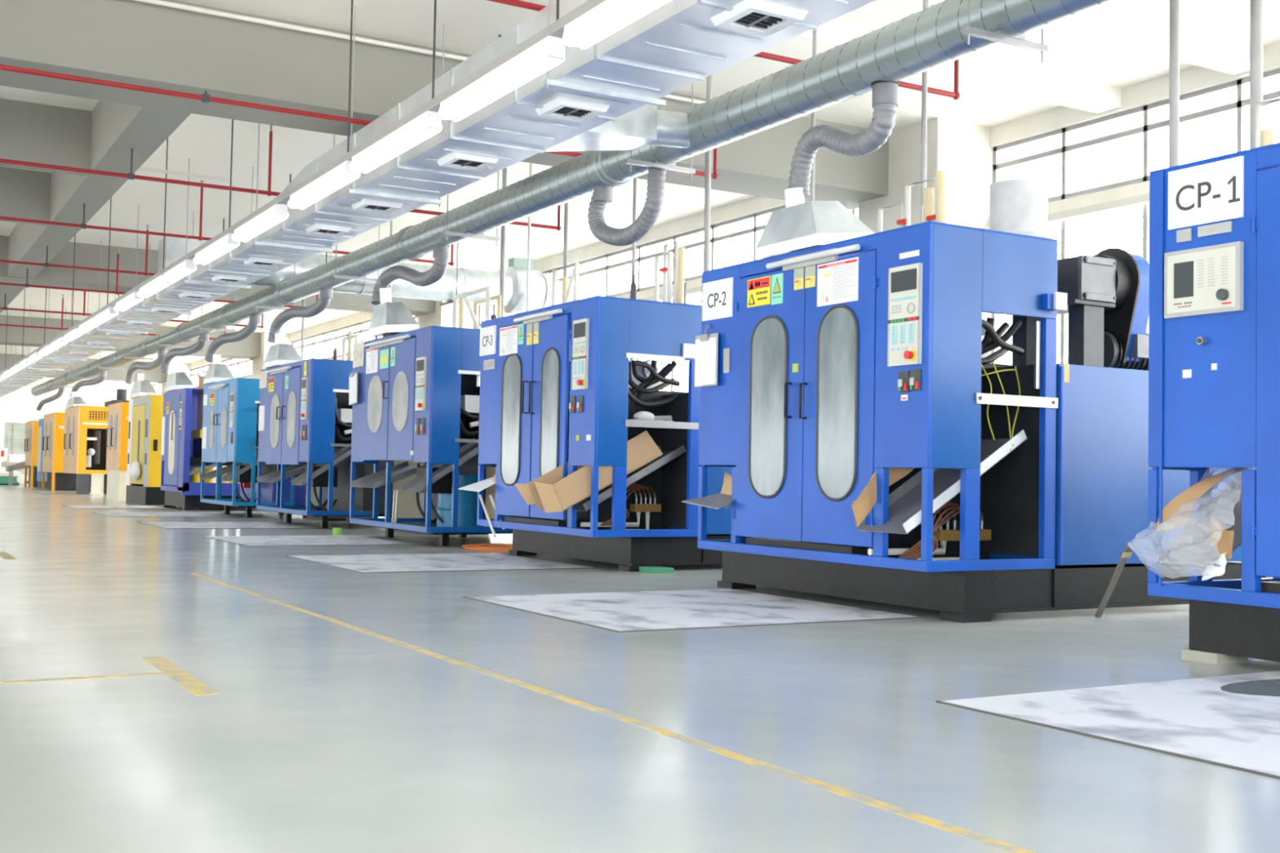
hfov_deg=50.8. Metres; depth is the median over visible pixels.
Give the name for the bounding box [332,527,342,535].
can
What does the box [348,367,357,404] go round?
clipboard
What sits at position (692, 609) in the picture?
floor mat
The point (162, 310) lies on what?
air vent
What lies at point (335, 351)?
lubricator
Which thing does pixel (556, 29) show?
cable tray
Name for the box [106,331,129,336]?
air vent
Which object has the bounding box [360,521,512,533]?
drip tray
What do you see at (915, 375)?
switch plate
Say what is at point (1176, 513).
cardboard sheet
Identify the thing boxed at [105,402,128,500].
machine
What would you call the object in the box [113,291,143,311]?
tube light
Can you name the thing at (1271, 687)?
puddle
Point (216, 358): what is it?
outlet
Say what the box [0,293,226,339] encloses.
pipe
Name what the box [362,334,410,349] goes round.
lamp
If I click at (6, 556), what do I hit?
floor marking
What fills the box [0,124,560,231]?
pipe
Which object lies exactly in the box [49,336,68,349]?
tube light
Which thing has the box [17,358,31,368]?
tube light
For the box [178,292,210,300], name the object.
air vent
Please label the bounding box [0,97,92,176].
beam
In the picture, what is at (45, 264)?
pipe
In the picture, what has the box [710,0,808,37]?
air vent
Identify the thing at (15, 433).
window
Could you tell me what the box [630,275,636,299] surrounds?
lubricator
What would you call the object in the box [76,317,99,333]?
tube light
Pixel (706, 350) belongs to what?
clipboard
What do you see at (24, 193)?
beam
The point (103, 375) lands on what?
flexible hose
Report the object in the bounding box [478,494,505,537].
rod
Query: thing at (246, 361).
window
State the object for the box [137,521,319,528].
floor mat
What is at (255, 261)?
air vent
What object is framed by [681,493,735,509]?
metal scoop
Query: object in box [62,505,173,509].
floor mat
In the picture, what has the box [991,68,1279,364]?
window
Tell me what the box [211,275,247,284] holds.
air vent
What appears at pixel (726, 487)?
cardboard sheet
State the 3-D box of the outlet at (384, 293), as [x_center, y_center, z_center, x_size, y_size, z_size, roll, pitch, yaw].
[-3.171,-1.562,16.815,0.138,0.320,0.140,-4,1,-30]
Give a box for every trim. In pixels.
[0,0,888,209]
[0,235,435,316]
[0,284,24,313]
[0,315,261,359]
[0,353,166,382]
[345,193,1149,360]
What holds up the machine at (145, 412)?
on the floor
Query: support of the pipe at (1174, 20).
hanging from the ceiling
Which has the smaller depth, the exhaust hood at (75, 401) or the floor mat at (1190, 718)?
the floor mat at (1190, 718)
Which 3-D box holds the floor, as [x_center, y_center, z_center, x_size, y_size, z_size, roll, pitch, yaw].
[-13.437,1.567,25.121,30.000,0.100,83.000,2,-2,-30]
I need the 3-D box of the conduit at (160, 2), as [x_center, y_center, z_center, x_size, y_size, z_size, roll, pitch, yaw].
[-7.120,-3.819,10.076,19.500,0.044,0.044,2,-2,-30]
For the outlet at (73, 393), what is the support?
attached to the exhaust hood at (75, 401)
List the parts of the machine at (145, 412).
slot panel, door, door handle, frame, slot panel, slot panel, handle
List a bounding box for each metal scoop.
[457,476,496,492]
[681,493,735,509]
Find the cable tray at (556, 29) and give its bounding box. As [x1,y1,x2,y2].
[0,0,605,374]
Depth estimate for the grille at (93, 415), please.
39.75 m
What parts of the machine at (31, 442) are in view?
leg, leg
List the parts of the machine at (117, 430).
door handle, door handle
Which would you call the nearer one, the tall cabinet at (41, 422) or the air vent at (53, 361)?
the air vent at (53, 361)
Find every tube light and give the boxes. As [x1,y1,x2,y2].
[1,368,13,377]
[8,364,22,373]
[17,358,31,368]
[27,351,43,362]
[38,344,54,355]
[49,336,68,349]
[62,327,83,341]
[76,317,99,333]
[92,306,118,324]
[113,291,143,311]
[137,274,171,297]
[161,259,196,283]
[193,233,239,265]
[231,204,288,242]
[288,160,360,209]
[349,111,442,173]
[438,35,564,121]
[563,0,671,49]
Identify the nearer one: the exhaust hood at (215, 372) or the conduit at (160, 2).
the conduit at (160, 2)
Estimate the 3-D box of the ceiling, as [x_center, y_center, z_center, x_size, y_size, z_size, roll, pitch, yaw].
[-14.469,-3.581,25.811,22.550,0.200,77.000,2,-2,-30]
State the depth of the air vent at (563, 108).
9.11 m
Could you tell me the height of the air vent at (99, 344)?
0.045 m
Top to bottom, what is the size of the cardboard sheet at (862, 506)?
0.602 m
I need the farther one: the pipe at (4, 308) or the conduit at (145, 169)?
the pipe at (4, 308)
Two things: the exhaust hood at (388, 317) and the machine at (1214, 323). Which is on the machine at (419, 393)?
the exhaust hood at (388, 317)
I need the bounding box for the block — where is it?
[639,566,673,573]
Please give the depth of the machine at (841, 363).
8.76 m
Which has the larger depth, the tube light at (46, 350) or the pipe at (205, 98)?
the tube light at (46, 350)
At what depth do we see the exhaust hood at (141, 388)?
30.91 m
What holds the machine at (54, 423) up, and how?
on the floor
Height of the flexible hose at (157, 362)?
0.690 m
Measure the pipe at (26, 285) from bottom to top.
1.062 m
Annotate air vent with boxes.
[36,369,53,371]
[51,360,71,364]
[68,351,88,355]
[86,342,108,346]
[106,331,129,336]
[126,320,152,326]
[151,307,179,314]
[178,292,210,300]
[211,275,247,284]
[243,257,283,267]
[305,223,351,236]
[351,198,403,213]
[437,151,498,171]
[535,96,609,123]
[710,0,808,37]
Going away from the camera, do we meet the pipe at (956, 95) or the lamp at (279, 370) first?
the pipe at (956, 95)
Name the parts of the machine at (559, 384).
door, door handle, door handle, door, control panel, frame, frame, frame, rail, rail, panel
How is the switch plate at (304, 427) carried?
attached to the machine at (305, 412)
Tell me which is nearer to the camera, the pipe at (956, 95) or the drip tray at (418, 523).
the pipe at (956, 95)
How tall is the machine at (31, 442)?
2.480 m
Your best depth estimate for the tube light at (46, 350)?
27.22 m
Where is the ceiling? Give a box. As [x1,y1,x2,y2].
[0,0,1279,363]
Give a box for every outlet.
[71,391,76,397]
[137,373,143,381]
[171,364,178,373]
[212,354,221,364]
[379,288,391,303]
[783,187,804,208]
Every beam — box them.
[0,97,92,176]
[0,166,51,225]
[7,100,191,278]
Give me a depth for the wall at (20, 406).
62.56 m
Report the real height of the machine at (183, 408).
2.780 m
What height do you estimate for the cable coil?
0.041 m
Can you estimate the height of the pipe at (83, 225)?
1.062 m
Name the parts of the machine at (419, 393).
door, door handle, door, control panel, frame, rail, rail, frame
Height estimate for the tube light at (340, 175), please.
0.124 m
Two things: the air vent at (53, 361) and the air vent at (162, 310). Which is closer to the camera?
the air vent at (162, 310)
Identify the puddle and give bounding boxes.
[1220,679,1279,696]
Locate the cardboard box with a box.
[514,430,662,512]
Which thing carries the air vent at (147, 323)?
attached to the air duct
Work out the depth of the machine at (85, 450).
39.86 m
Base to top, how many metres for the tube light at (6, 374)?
0.124 m
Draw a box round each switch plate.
[229,431,232,443]
[300,425,304,439]
[302,424,306,439]
[414,417,420,435]
[420,417,425,434]
[568,395,575,413]
[576,395,583,413]
[897,370,909,392]
[909,368,921,391]
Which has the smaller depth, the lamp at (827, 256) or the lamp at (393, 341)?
the lamp at (827, 256)
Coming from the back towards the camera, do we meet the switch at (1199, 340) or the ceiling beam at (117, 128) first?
the ceiling beam at (117, 128)
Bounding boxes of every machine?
[24,420,38,487]
[41,412,76,490]
[62,405,107,494]
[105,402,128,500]
[125,395,164,505]
[160,372,256,510]
[199,377,306,517]
[256,358,393,528]
[349,325,519,546]
[476,295,732,571]
[697,178,1266,622]
[1147,142,1279,664]
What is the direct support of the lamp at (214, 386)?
attached to the machine at (230, 420)
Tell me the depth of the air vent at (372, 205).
12.55 m
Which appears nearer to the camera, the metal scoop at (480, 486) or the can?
the metal scoop at (480, 486)
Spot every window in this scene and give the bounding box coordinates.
[4,422,26,454]
[151,382,161,395]
[191,358,252,463]
[292,315,417,359]
[477,204,857,391]
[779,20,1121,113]
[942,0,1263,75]
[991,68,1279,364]
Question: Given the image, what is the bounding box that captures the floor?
[0,483,1279,852]
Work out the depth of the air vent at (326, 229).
13.87 m
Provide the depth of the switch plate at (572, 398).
12.03 m
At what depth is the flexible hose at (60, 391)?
46.62 m
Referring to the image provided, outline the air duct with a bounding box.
[0,0,875,398]
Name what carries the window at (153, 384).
in the wall at (965, 150)
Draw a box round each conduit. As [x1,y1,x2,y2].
[133,0,706,104]
[137,167,251,183]
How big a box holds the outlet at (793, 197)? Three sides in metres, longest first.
0.260 x 0.140 x 0.138 m
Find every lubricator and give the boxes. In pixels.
[333,344,337,359]
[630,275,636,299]
[684,287,685,303]
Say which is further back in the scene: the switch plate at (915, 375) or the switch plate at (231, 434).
the switch plate at (231, 434)
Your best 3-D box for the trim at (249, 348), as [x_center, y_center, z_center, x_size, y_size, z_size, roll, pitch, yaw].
[-21.061,-2.846,36.307,21.700,0.750,1.000,2,-2,-30]
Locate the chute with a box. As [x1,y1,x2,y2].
[5,461,30,485]
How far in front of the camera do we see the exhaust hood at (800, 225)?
9.37 m
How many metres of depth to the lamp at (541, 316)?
12.65 m
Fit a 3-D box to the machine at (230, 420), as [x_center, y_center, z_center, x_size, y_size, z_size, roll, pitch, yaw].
[-6.233,0.440,24.671,3.084,2.392,2.650,2,-2,-30]
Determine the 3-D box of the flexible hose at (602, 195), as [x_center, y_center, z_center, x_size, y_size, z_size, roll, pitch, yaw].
[-0.132,-1.937,11.913,0.185,0.682,1.243,2,-2,-30]
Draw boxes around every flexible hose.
[36,386,65,410]
[70,370,106,397]
[124,348,167,383]
[160,333,209,373]
[204,314,261,362]
[267,288,333,342]
[371,245,449,305]
[587,168,666,246]
[787,80,899,198]
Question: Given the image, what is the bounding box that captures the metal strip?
[1094,545,1133,617]
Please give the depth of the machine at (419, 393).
15.80 m
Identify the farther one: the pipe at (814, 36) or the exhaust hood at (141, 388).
the exhaust hood at (141, 388)
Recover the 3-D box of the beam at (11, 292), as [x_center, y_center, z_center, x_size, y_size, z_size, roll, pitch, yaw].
[-15.186,-2.927,31.332,0.440,0.730,13.500,2,-2,-30]
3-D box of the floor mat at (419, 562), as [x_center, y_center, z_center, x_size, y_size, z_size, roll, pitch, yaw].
[-1.929,1.277,12.727,2.212,0.007,2.310,2,-2,-30]
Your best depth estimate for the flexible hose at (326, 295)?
20.41 m
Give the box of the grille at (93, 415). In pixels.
[88,411,107,420]
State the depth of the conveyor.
54.18 m
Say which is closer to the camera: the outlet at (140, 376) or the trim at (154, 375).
the outlet at (140, 376)
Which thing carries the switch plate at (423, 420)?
attached to the machine at (419, 393)
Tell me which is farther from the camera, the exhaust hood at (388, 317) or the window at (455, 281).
the window at (455, 281)
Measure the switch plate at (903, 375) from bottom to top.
0.130 m
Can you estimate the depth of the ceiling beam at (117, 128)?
16.18 m
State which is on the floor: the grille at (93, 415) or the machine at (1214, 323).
the machine at (1214, 323)
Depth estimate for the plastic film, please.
6.25 m
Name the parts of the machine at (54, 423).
leg, door handle, door handle, leg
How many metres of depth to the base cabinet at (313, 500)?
22.66 m
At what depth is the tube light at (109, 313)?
20.68 m
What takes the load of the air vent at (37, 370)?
attached to the air duct
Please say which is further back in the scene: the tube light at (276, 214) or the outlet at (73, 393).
the outlet at (73, 393)
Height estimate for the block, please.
0.045 m
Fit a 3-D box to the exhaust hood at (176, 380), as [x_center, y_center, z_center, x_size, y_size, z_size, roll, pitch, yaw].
[-9.507,-0.982,27.810,0.364,0.644,1.100,2,-2,-30]
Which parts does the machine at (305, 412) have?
door, door handle, door, control panel, frame, rail, rail, frame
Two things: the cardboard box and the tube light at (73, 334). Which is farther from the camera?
the tube light at (73, 334)
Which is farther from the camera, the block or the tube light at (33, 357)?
the tube light at (33, 357)
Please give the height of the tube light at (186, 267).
0.124 m
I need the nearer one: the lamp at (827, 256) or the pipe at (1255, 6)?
the pipe at (1255, 6)
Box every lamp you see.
[208,383,226,390]
[265,365,291,374]
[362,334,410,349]
[513,308,562,324]
[765,244,860,271]
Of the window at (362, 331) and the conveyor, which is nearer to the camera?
the window at (362, 331)
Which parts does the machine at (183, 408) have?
door, door handle, control panel, frame, frame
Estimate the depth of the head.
41.20 m
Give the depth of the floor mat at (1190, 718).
4.94 m
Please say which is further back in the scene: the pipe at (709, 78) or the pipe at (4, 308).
the pipe at (4, 308)
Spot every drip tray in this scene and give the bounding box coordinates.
[208,501,296,506]
[265,508,385,516]
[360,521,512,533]
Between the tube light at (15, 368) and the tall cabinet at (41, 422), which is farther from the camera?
the tall cabinet at (41, 422)
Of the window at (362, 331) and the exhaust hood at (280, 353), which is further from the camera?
the window at (362, 331)
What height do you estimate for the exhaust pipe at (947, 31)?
1.641 m
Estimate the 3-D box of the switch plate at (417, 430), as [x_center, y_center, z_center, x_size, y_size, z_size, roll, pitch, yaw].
[-2.541,-0.001,15.371,0.032,0.190,0.090,2,-2,-30]
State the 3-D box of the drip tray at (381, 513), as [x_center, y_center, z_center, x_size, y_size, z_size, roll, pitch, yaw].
[-4.828,1.315,20.636,1.130,0.040,2.600,2,-2,-30]
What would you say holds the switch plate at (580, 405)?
attached to the machine at (559, 384)
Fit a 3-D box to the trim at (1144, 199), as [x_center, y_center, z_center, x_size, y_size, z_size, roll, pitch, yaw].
[-5.034,-0.479,31.198,0.120,2.850,77.000,2,-2,-30]
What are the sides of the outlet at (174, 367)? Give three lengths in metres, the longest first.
0.320 x 0.140 x 0.138 m
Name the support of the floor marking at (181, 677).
on the floor
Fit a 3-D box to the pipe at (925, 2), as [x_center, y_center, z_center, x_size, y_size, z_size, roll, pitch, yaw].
[2.190,-2.456,10.372,0.042,2.550,0.044,2,-2,-30]
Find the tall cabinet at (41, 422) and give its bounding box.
[36,417,49,488]
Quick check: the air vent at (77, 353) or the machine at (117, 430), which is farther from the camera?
the machine at (117, 430)
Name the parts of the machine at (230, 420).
door, door handle, door, control panel, frame, oil tank, frame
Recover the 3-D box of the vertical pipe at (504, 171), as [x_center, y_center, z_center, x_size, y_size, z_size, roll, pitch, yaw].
[-1.750,-2.007,17.153,0.057,3.100,0.060,2,-2,-30]
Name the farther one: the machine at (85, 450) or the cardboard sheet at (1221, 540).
the machine at (85, 450)
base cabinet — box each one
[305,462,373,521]
[392,460,488,534]
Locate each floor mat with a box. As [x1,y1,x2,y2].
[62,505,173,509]
[93,511,244,517]
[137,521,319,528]
[202,535,433,546]
[285,552,596,573]
[463,588,922,632]
[935,671,1279,779]
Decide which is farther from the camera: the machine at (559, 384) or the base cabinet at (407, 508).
the base cabinet at (407, 508)
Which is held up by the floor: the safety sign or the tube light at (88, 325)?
the safety sign
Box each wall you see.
[0,377,134,480]
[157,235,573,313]
[160,41,1279,577]
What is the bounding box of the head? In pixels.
[104,389,128,406]
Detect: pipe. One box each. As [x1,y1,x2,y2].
[0,34,718,179]
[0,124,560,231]
[0,173,453,266]
[0,218,224,275]
[0,248,318,307]
[0,291,263,328]
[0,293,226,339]
[31,0,1119,395]
[486,0,959,100]
[703,74,712,271]
[810,29,817,200]
[920,0,928,222]
[1168,0,1179,167]
[1249,0,1262,149]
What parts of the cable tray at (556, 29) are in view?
drop rod, drop rod, drop rod, drop rod, drop rod, drop rod, drop rod, drop rod, drop rod, drop rod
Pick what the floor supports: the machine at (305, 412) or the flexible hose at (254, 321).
the machine at (305, 412)
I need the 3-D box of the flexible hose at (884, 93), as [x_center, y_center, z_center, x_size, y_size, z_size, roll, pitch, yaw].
[1.386,-1.995,9.292,0.185,0.660,1.105,2,-2,-30]
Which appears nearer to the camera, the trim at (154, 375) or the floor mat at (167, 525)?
the floor mat at (167, 525)
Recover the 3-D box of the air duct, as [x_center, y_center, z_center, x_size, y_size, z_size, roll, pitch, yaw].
[-8.931,-2.553,24.947,1.977,1.710,68.000,2,-2,-30]
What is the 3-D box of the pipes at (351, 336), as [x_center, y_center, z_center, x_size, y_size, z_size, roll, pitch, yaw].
[-4.293,-1.183,20.201,0.164,0.500,0.660,2,-2,-30]
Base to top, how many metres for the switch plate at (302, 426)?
0.220 m
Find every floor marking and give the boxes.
[0,551,16,559]
[0,656,219,695]
[189,573,1035,852]
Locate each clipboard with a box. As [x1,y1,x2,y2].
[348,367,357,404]
[694,324,718,386]
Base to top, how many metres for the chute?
1.100 m
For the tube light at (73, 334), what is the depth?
23.86 m
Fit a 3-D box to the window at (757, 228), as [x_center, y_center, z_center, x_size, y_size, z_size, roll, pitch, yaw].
[0.026,-1.173,22.877,0.140,3.820,13.700,2,-2,-30]
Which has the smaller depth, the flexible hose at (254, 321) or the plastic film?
the plastic film
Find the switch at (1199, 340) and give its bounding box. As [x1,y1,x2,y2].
[1195,337,1207,345]
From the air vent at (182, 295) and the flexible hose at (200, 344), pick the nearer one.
the air vent at (182, 295)
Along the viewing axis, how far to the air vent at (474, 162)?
10.68 m
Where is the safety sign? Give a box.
[0,448,7,468]
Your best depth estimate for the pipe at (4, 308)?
27.66 m
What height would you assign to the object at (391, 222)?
3.100 m
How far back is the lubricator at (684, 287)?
12.29 m
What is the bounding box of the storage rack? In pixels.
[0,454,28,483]
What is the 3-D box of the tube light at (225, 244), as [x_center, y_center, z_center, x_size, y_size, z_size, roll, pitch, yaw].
[-4.543,-1.888,14.420,0.158,0.124,1.587,2,-2,-30]
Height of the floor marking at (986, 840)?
0.002 m
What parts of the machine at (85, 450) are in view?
door handle, door handle, rail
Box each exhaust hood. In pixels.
[65,391,87,408]
[129,373,156,398]
[164,364,194,391]
[203,354,234,384]
[263,333,302,368]
[368,288,419,338]
[755,187,874,258]
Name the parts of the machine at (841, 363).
metal plate, door, door handle, door handle, door, frame, control panel, frame, frame, panel, rail, gearbox leg, gearbox leg, drive motor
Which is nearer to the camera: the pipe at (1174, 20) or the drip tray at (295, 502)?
the pipe at (1174, 20)
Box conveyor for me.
[0,466,27,484]
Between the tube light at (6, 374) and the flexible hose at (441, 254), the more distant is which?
the tube light at (6, 374)
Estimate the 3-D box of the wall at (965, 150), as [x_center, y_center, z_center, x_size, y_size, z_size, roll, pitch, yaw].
[-5.218,-0.611,31.095,1.050,5.000,77.000,2,-2,-30]
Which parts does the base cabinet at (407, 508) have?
door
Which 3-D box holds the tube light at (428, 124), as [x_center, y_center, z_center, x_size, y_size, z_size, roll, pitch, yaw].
[-1.763,-2.011,9.623,0.158,0.124,1.582,2,-2,-30]
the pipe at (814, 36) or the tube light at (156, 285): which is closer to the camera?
the pipe at (814, 36)
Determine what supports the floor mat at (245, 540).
on the floor
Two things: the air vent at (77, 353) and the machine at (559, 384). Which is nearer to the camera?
the machine at (559, 384)
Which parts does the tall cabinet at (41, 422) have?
door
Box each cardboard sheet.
[720,471,732,508]
[851,467,915,526]
[1154,467,1247,533]
[1209,515,1234,559]
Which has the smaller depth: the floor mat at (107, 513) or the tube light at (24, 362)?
the floor mat at (107, 513)
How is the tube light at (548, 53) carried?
attached to the cable tray at (556, 29)
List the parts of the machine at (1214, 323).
edge trim, chute lip, frame, control knob, frame, door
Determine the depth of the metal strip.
8.10 m
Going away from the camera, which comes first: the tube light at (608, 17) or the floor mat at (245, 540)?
the tube light at (608, 17)
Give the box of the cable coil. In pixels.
[461,543,512,551]

